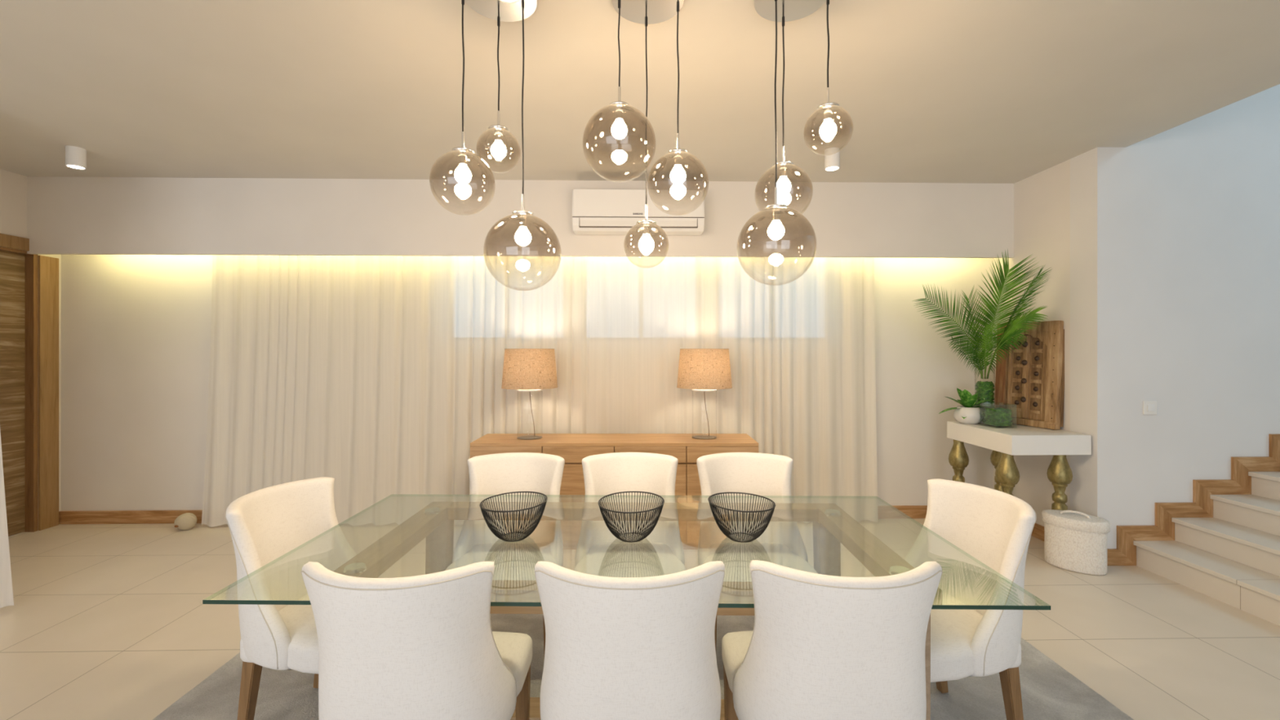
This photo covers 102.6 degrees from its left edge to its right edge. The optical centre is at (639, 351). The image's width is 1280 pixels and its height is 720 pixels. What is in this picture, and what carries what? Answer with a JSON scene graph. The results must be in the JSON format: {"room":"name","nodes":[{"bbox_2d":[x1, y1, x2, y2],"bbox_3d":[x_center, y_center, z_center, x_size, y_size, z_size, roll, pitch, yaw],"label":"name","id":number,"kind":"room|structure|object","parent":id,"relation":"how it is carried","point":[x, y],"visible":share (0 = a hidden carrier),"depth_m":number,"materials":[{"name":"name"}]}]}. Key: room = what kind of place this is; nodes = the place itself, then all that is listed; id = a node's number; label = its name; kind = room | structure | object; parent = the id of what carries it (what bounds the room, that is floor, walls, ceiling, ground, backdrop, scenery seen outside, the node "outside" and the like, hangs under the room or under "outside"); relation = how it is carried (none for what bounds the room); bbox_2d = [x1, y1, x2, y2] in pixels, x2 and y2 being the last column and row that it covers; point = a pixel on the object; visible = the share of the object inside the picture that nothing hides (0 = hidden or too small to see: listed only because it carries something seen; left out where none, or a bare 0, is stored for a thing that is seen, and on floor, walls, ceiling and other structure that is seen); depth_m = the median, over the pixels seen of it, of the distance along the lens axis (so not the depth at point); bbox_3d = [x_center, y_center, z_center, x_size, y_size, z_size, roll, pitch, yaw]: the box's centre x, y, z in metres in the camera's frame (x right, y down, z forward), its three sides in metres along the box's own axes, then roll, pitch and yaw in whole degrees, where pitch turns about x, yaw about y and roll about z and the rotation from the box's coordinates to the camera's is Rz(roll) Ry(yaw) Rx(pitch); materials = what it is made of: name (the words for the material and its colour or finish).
{"room":"dining room","nodes":[
{"label":"dining room","id":0,"kind":"room"},
{"bbox_2d":[0,168,61,530],"bbox_3d":[-4.940,0.032,0.337,0.160,2.880,8.080,0,0,-1],"label":"wall","id":1,"kind":"structure","parent":0,"point":[13,186],"depth_m":4.09,"materials":[{"name":"white paint"}]},
{"bbox_2d":[0,246,37,536],"bbox_3d":[-5.006,0.332,3.701,0.150,2.280,1.010,0,0,-1],"label":"door","id":2,"kind":"structure","parent":1,"relation":"in","point":[18,268],"depth_m":4.13,"materials":[{"name":"brown wood"}]},
{"bbox_2d":[0,233,58,530],"bbox_3d":[-4.922,0.282,3.713,0.018,2.380,1.270,0,0,-1],"label":"trim","id":3,"kind":"structure","parent":1,"relation":"attached to","point":[48,267],"depth_m":4.26,"materials":[{"name":"brown wood"}]},
{"bbox_2d":[26,176,1013,257],"bbox_3d":[-0.901,-1.098,4.234,8.079,0.620,0.035,0,0,-1],"label":"wall","id":4,"kind":"structure","parent":0,"point":[66,215],"depth_m":4.20,"materials":[{"name":"white paint"}]},
{"bbox_2d":[572,188,704,235],"bbox_3d":[-0.013,-1.121,4.128,1.040,0.335,0.213,0,0,-1],"label":"air conditioner","id":5,"kind":"object","parent":4,"relation":"attached to","point":[594,211],"visible":1,"depth_m":4.03,"materials":[{"name":"white paint"}]},
{"bbox_2d":[61,254,993,511],"bbox_3d":[-0.908,0.032,4.562,8.319,2.880,0.200,0,0,-1],"label":"wall","id":6,"kind":"structure","parent":0,"point":[135,329],"depth_m":4.40,"materials":[{"name":"white paint"}]},
{"bbox_2d":[58,510,202,524],"bbox_3d":[-4.019,1.417,4.388,1.852,0.110,0.018,0,0,-1],"label":"baseboard","id":7,"kind":"structure","parent":6,"relation":"attached to","point":[116,517],"depth_m":4.37,"materials":[{"name":"brown wood"}]},
{"bbox_2d":[877,505,927,518],"bbox_3d":[2.310,1.417,4.520,1.609,0.110,0.018,0,0,-1],"label":"baseboard","id":8,"kind":"structure","parent":6,"relation":"attached to","point":[885,511],"depth_m":4.51,"materials":[{"name":"brown wood"}]},
{"bbox_2d":[0,0,1279,183],"bbox_3d":[-0.803,-1.558,0.448,8.437,0.300,8.430,0,0,-1],"label":"ceiling","id":9,"kind":"structure","parent":0,"point":[1124,73],"depth_m":2.69,"materials":[{"name":"paint"}]},
{"bbox_2d":[0,431,13,608],"bbox_3d":[-4.229,0.035,2.888,1.331,2.846,0.103,0,0,-1],"label":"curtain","id":10,"kind":"object","parent":9,"relation":"hanging from","point":[6,582],"visible":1,"depth_m":2.92,"materials":[{"name":"white fabric"}]},
{"bbox_2d":[65,145,86,169],"bbox_3d":[-3.915,-1.343,3.559,0.100,0.130,0.100,0,0,-1],"label":"ceiling spotlight","id":11,"kind":"object","parent":9,"relation":"attached to","point":[75,157],"visible":1,"depth_m":3.53,"materials":[{"name":"white paint"}]},
{"bbox_2d":[464,0,537,22],"bbox_3d":[-0.554,-1.402,2.030,0.290,0.012,0.290,0,0,-1],"label":"ceiling plate","id":12,"kind":"object","parent":9,"relation":"attached to","point":[508,12],"visible":0.95,"depth_m":2.09,"materials":[{"name":"silver metal"}]},
{"bbox_2d":[429,0,495,215],"bbox_3d":[-0.673,-0.958,1.950,0.237,0.876,0.237,0,0,-1],"label":"globe pendant","id":13,"kind":"object","parent":12,"relation":"hanging from","point":[460,165],"visible":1,"depth_m":1.95,"materials":[{"name":"clear glass"}]},
{"bbox_2d":[475,6,520,173],"bbox_3d":[-0.573,-1.062,2.080,0.173,0.669,0.173,0,0,-1],"label":"globe pendant","id":14,"kind":"object","parent":12,"relation":"hanging from","point":[497,140],"visible":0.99,"depth_m":2.08,"materials":[{"name":"clear glass"}]},
{"bbox_2d":[483,0,561,290],"bbox_3d":[-0.450,-0.815,1.970,0.292,1.163,0.292,0,0,-1],"label":"globe pendant","id":15,"kind":"object","parent":12,"relation":"hanging from","point":[521,229],"visible":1,"depth_m":1.95,"materials":[{"name":"clear glass"}]},
{"bbox_2d":[499,0,519,3],"bbox_3d":[-0.462,-1.325,1.781,0.100,0.165,0.100,0,0,-1],"label":"ceiling spotlight","id":16,"kind":"object","parent":9,"relation":"attached to","point":[504,1],"visible":1,"depth_m":1.82,"materials":[{"name":"white paint"}]},
{"bbox_2d":[201,254,878,527],"bbox_3d":[-0.822,0.068,4.350,5.717,2.791,0.066,0,0,-1],"label":"curtain","id":17,"kind":"object","parent":9,"relation":"hanging from","point":[378,376],"visible":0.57,"depth_m":4.34,"materials":[{"name":"fabric"}]},
{"bbox_2d":[611,0,684,24],"bbox_3d":[0.032,-1.402,2.045,0.290,0.012,0.290,0,0,-1],"label":"ceiling plate","id":18,"kind":"object","parent":9,"relation":"attached to","point":[633,11],"visible":0.94,"depth_m":2.09,"materials":[{"name":"silver metal"}]},
{"bbox_2d":[582,0,655,182],"bbox_3d":[-0.079,-1.026,1.970,0.281,0.740,0.281,0,0,-1],"label":"globe pendant","id":19,"kind":"object","parent":18,"relation":"hanging from","point":[619,124],"visible":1,"depth_m":2.00,"materials":[{"name":"clear glass"}]},
{"bbox_2d":[623,6,668,268],"bbox_3d":[0.026,-0.867,2.080,0.184,1.058,0.184,0,0,-1],"label":"globe pendant","id":20,"kind":"object","parent":18,"relation":"hanging from","point":[646,233],"visible":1,"depth_m":2.06,"materials":[{"name":"clear glass"}]},
{"bbox_2d":[647,0,708,215],"bbox_3d":[0.147,-0.963,1.990,0.238,0.865,0.238,0,0,-1],"label":"globe pendant","id":21,"kind":"object","parent":18,"relation":"hanging from","point":[677,167],"visible":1,"depth_m":1.99,"materials":[{"name":"clear glass"}]},
{"bbox_2d":[753,0,826,22],"bbox_3d":[0.599,-1.402,2.030,0.290,0.012,0.290,0,0,-1],"label":"ceiling plate","id":22,"kind":"object","parent":9,"relation":"attached to","point":[794,10],"visible":0.97,"depth_m":2.09,"materials":[{"name":"silver metal"}]},
{"bbox_2d":[737,0,817,285],"bbox_3d":[0.512,-0.822,1.930,0.290,1.147,0.290,0,0,-1],"label":"globe pendant","id":23,"kind":"object","parent":22,"relation":"hanging from","point":[777,224],"visible":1,"depth_m":1.91,"materials":[{"name":"clear glass"}]},
{"bbox_2d":[754,6,813,211],"bbox_3d":[0.582,-0.962,2.080,0.228,0.869,0.228,0,0,-1],"label":"globe pendant","id":24,"kind":"object","parent":22,"relation":"hanging from","point":[791,178],"visible":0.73,"depth_m":2.07,"materials":[{"name":"clear glass"}]},
{"bbox_2d":[803,0,853,155],"bbox_3d":[0.715,-1.073,1.950,0.178,0.646,0.178,0,0,-1],"label":"globe pendant","id":25,"kind":"object","parent":22,"relation":"hanging from","point":[829,118],"visible":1,"depth_m":1.95,"materials":[{"name":"clear glass"}]},
{"bbox_2d":[824,115,831,119],"bbox_3d":[0.715,-0.901,1.950,0.028,0.042,0.028,0,0,-1],"label":"socket","id":26,"kind":"object","parent":25,"relation":"attached to","point":[829,117],"depth_m":1.94,"materials":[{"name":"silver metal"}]},
{"bbox_2d":[824,147,839,171],"bbox_3d":[1.345,-1.343,3.589,0.100,0.130,0.100,0,0,-1],"label":"ceiling spotlight","id":27,"kind":"object","parent":9,"relation":"attached to","point":[832,162],"visible":1,"depth_m":3.55,"materials":[{"name":"white paint"}]},
{"bbox_2d":[0,518,1279,719],"bbox_3d":[1.812,1.532,0.578,13.552,0.120,8.280,0,0,-1],"label":"floor","id":28,"kind":"structure","parent":0,"point":[104,621],"depth_m":2.74,"materials":[{"name":"beige tile"}]},
{"bbox_2d":[173,512,196,530],"bbox_3d":[-3.755,1.404,4.237,0.148,0.134,0.134,0,0,-1],"label":"door stop","id":29,"kind":"object","parent":28,"relation":"on","point":[184,522],"visible":1,"depth_m":4.20,"materials":[{"name":"beige stone"}]},
{"bbox_2d":[470,433,758,549],"bbox_3d":[-0.188,1.072,3.972,2.116,0.800,0.430,0,0,0],"label":"sideboard","id":30,"kind":"object","parent":28,"relation":"on","point":[572,447],"visible":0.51,"depth_m":3.76,"materials":[{"name":"brown wood"}]},
{"bbox_2d":[501,348,557,438],"bbox_3d":[-0.856,0.326,3.983,0.430,0.692,0.430,0,0,-1],"label":"table lamp","id":31,"kind":"object","parent":30,"relation":"on","point":[524,370],"visible":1,"depth_m":3.81,"materials":[{"name":"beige fabric"}]},
{"bbox_2d":[676,348,732,438],"bbox_3d":[0.501,0.326,3.996,0.430,0.692,0.430,0,0,-1],"label":"table lamp","id":32,"kind":"object","parent":30,"relation":"on","point":[701,370],"visible":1,"depth_m":3.82,"materials":[{"name":"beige fabric"}]},
{"bbox_2d":[152,613,1133,719],"bbox_3d":[0.018,1.465,1.751,3.890,0.012,2.400,0,0,-1],"label":"rug","id":33,"kind":"object","parent":28,"relation":"on","point":[1049,691],"visible":0.16,"depth_m":2.19,"materials":[{"name":"grey carpet"}]},
{"bbox_2d":[225,476,356,719],"bbox_3d":[-1.236,1.006,2.022,0.626,0.904,0.542,0,0,7],"label":"dining chair","id":34,"kind":"object","parent":33,"relation":"on","point":[277,530],"visible":0.61,"depth_m":1.96,"materials":[{"name":"white fabric"}]},
{"bbox_2d":[300,561,532,719],"bbox_3d":[-0.643,1.006,1.538,0.541,0.904,0.626,0,0,0],"label":"dining chair","id":35,"kind":"object","parent":33,"relation":"on","point":[426,646],"visible":1,"depth_m":1.29,"materials":[{"name":"white fabric"}]},
{"bbox_2d":[444,452,564,658],"bbox_3d":[-0.647,1.006,2.521,0.541,0.904,0.626,0,0,-1],"label":"dining chair","id":36,"kind":"object","parent":33,"relation":"on","point":[491,474],"visible":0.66,"depth_m":2.66,"materials":[{"name":"white fabric"}]},
{"bbox_2d":[202,501,1050,719],"bbox_3d":[-0.044,1.090,2.022,2.436,0.736,1.102,0,0,1],"label":"dining table","id":37,"kind":"object","parent":33,"relation":"on","point":[833,526],"visible":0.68,"depth_m":2.20,"materials":[{"name":"clear glass"}]},
{"bbox_2d":[479,491,547,542],"bbox_3d":[-0.489,0.648,1.990,0.257,0.146,0.257,0,0,14],"label":"wire bowl","id":38,"kind":"object","parent":37,"relation":"on","point":[500,535],"visible":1,"depth_m":1.98,"materials":[{"name":"black metal"}]},
{"bbox_2d":[598,491,664,542],"bbox_3d":[-0.034,0.648,1.985,0.257,0.146,0.257,0,0,-26],"label":"wire bowl","id":39,"kind":"object","parent":37,"relation":"on","point":[643,535],"visible":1,"depth_m":1.97,"materials":[{"name":"black metal"}]},
{"bbox_2d":[707,492,775,542],"bbox_3d":[0.393,0.648,1.984,0.257,0.146,0.257,0,0,24],"label":"wire bowl","id":40,"kind":"object","parent":37,"relation":"on","point":[728,533],"visible":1,"depth_m":1.96,"materials":[{"name":"black metal"}]},
{"bbox_2d":[534,560,724,719],"bbox_3d":[-0.028,1.006,1.541,0.541,0.904,0.626,0,0,0],"label":"dining chair","id":41,"kind":"object","parent":33,"relation":"on","point":[617,648],"visible":1,"depth_m":1.29,"materials":[{"name":"white fabric"}]},
{"bbox_2d":[573,452,686,577],"bbox_3d":[-0.049,1.006,2.528,0.541,0.904,0.626,0,0,-1],"label":"dining chair","id":42,"kind":"object","parent":33,"relation":"on","point":[599,552],"visible":0.67,"depth_m":2.66,"materials":[{"name":"white fabric"}]},
{"bbox_2d":[696,452,817,649],"bbox_3d":[0.552,1.006,2.526,0.541,0.904,0.626,0,0,0],"label":"dining chair","id":43,"kind":"object","parent":33,"relation":"on","point":[769,476],"visible":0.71,"depth_m":2.67,"materials":[{"name":"white fabric"}]},
{"bbox_2d":[721,560,942,719],"bbox_3d":[0.550,1.006,1.543,0.541,0.904,0.626,0,0,1],"label":"dining chair","id":44,"kind":"object","parent":33,"relation":"on","point":[820,646],"visible":1,"depth_m":1.29,"materials":[{"name":"white fabric"}]},
{"bbox_2d":[903,478,1036,719],"bbox_3d":[1.142,1.006,1.986,0.626,0.904,0.541,0,0,-8],"label":"dining chair","id":45,"kind":"object","parent":33,"relation":"on","point":[979,536],"visible":0.7,"depth_m":1.92,"materials":[{"name":"white fabric"}]},
{"bbox_2d":[946,421,1091,510],"bbox_3d":[2.828,1.027,3.913,0.592,0.890,0.725,0,0,-1],"label":"console table","id":46,"kind":"object","parent":28,"relation":"on","point":[1005,443],"visible":0.62,"depth_m":3.63,"materials":[{"name":"white paint"}]},
{"bbox_2d":[953,405,983,424],"bbox_3d":[2.649,0.514,4.136,0.204,0.135,0.204,0,0,-1],"label":"plant pot","id":47,"kind":"object","parent":46,"relation":"on","point":[972,415],"visible":0.96,"depth_m":4.07,"materials":[{"name":"white ceramic"}]},
{"bbox_2d":[938,387,995,418],"bbox_3d":[2.622,0.420,4.130,0.436,0.238,0.198,0,0,-1],"label":"leafy plant","id":48,"kind":"object","parent":47,"relation":"in","point":[967,400],"visible":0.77,"depth_m":4.13,"materials":[{"name":"green plant"}]},
{"bbox_2d":[974,366,995,422],"bbox_3d":[2.818,0.347,4.190,0.140,0.470,0.140,0,0,-1],"label":"vase","id":49,"kind":"object","parent":46,"relation":"on","point":[984,389],"visible":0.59,"depth_m":4.15,"materials":[{"name":"clear glass"}]},
{"bbox_2d":[912,283,993,376],"bbox_3d":[2.468,-0.147,3.981,0.800,0.742,0.156,0,0,-21],"label":"frond","id":50,"kind":"object","parent":49,"relation":"in","point":[926,299],"visible":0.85,"depth_m":4.00,"materials":[{"name":"green plant"}]},
{"bbox_2d":[948,335,986,378],"bbox_3d":[2.584,0.050,4.005,0.526,0.349,0.075,0,0,-31],"label":"frond","id":51,"kind":"object","parent":49,"relation":"in","point":[971,358],"visible":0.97,"depth_m":4.01,"materials":[{"name":"green plant"}]},
{"bbox_2d":[960,286,993,378],"bbox_3d":[2.729,-0.160,4.152,0.379,0.766,0.067,0,0,-14],"label":"frond","id":52,"kind":"object","parent":49,"relation":"in","point":[964,294],"visible":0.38,"depth_m":4.16,"materials":[{"name":"green plant"}]},
{"bbox_2d":[976,320,998,378],"bbox_3d":[2.724,-0.008,4.008,0.151,0.466,0.366,0,0,37],"label":"frond","id":53,"kind":"object","parent":49,"relation":"in","point":[986,331],"visible":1,"depth_m":3.97,"materials":[{"name":"green plant"}]},
{"bbox_2d":[968,248,1041,373],"bbox_3d":[2.810,-0.277,4.011,0.547,1.000,0.366,0,0,-1],"label":"frond","id":54,"kind":"object","parent":49,"relation":"in","point":[1001,285],"visible":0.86,"depth_m":3.97,"materials":[{"name":"green plant"}]},
{"bbox_2d":[986,327,1028,377],"bbox_3d":[2.835,0.014,3.973,0.092,0.419,0.442,0,0,-1],"label":"frond","id":55,"kind":"object","parent":49,"relation":"in","point":[1013,334],"visible":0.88,"depth_m":3.91,"materials":[{"name":"green plant"}]},
{"bbox_2d":[986,305,1046,378],"bbox_3d":[2.865,-0.060,3.923,0.104,0.568,0.499,0,0,-19],"label":"frond","id":56,"kind":"object","parent":49,"relation":"in","point":[1022,321],"visible":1,"depth_m":3.85,"materials":[{"name":"green plant"}]},
{"bbox_2d":[989,264,1049,371],"bbox_3d":[2.923,-0.214,3.980,0.223,0.876,0.432,0,0,-43],"label":"frond","id":57,"kind":"object","parent":49,"relation":"in","point":[1032,283],"visible":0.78,"depth_m":3.94,"materials":[{"name":"green plant"}]},
{"bbox_2d":[983,402,1013,428],"bbox_3d":[2.768,0.493,3.964,0.166,0.178,0.166,0,0,-5],"label":"vase","id":58,"kind":"object","parent":46,"relation":"on","point":[999,416],"visible":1,"depth_m":3.91,"materials":[{"name":"clear glass"}]},
{"bbox_2d":[994,320,1064,429],"bbox_3d":[3.037,0.175,4.031,0.120,0.809,0.505,0,0,-17],"label":"carved panel","id":59,"kind":"object","parent":46,"relation":"on","point":[1031,379],"visible":0.9,"depth_m":3.96,"materials":[{"name":"brown wood"}]},
{"bbox_2d":[1041,509,1110,575],"bbox_3d":[2.962,1.278,3.493,0.358,0.383,0.230,0,0,44],"label":"laundry basket","id":60,"kind":"object","parent":28,"relation":"on","point":[1076,541],"visible":1,"depth_m":3.41,"materials":[{"name":"white wicker"}]},
{"bbox_2d":[993,159,1070,526],"bbox_3d":[3.201,0.032,4.152,0.120,2.880,0.792,0,0,-1],"label":"wall","id":61,"kind":"structure","parent":0,"point":[1042,200],"depth_m":3.98,"materials":[{"name":"white paint"}]},
{"bbox_2d":[1031,523,1044,541],"bbox_3d":[3.134,1.417,4.040,0.018,0.110,1.012,0,0,-1],"label":"baseboard","id":62,"kind":"structure","parent":61,"relation":"attached to","point":[1037,531],"depth_m":4.02,"materials":[{"name":"brown wood"}]},
{"bbox_2d":[1070,84,1279,548],"bbox_3d":[5.837,-1.328,3.701,5.373,5.600,0.220,0,0,-1],"label":"wall","id":63,"kind":"structure","parent":0,"point":[1175,232],"depth_m":3.55,"materials":[{"name":"white paint"}]},
{"bbox_2d":[1142,400,1156,414],"bbox_3d":[3.520,0.389,3.535,0.094,0.094,0.014,0,0,-1],"label":"light switch","id":64,"kind":"object","parent":63,"relation":"attached to","point":[1149,407],"visible":1,"depth_m":3.53,"materials":[{"name":"white paint"}]},
{"bbox_2d":[1106,434,1279,565],"bbox_3d":[4.893,0.473,3.562,3.514,1.997,0.018,0,0,-1],"label":"baseboard","id":65,"kind":"structure","parent":63,"relation":"attached to","point":[1115,557],"depth_m":3.53,"materials":[{"name":"brown wood"}]},
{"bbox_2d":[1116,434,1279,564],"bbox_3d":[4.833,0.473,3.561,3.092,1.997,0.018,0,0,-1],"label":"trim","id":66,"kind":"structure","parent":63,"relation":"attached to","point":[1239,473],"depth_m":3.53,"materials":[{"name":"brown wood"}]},
{"bbox_2d":[1133,471,1279,626],"bbox_3d":[5.973,0.288,2.827,5.139,2.368,1.533,0,0,-1],"label":"stairs","id":67,"kind":"structure","parent":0,"point":[1234,561],"depth_m":3.23,"materials":[{"name":"beige tile"}]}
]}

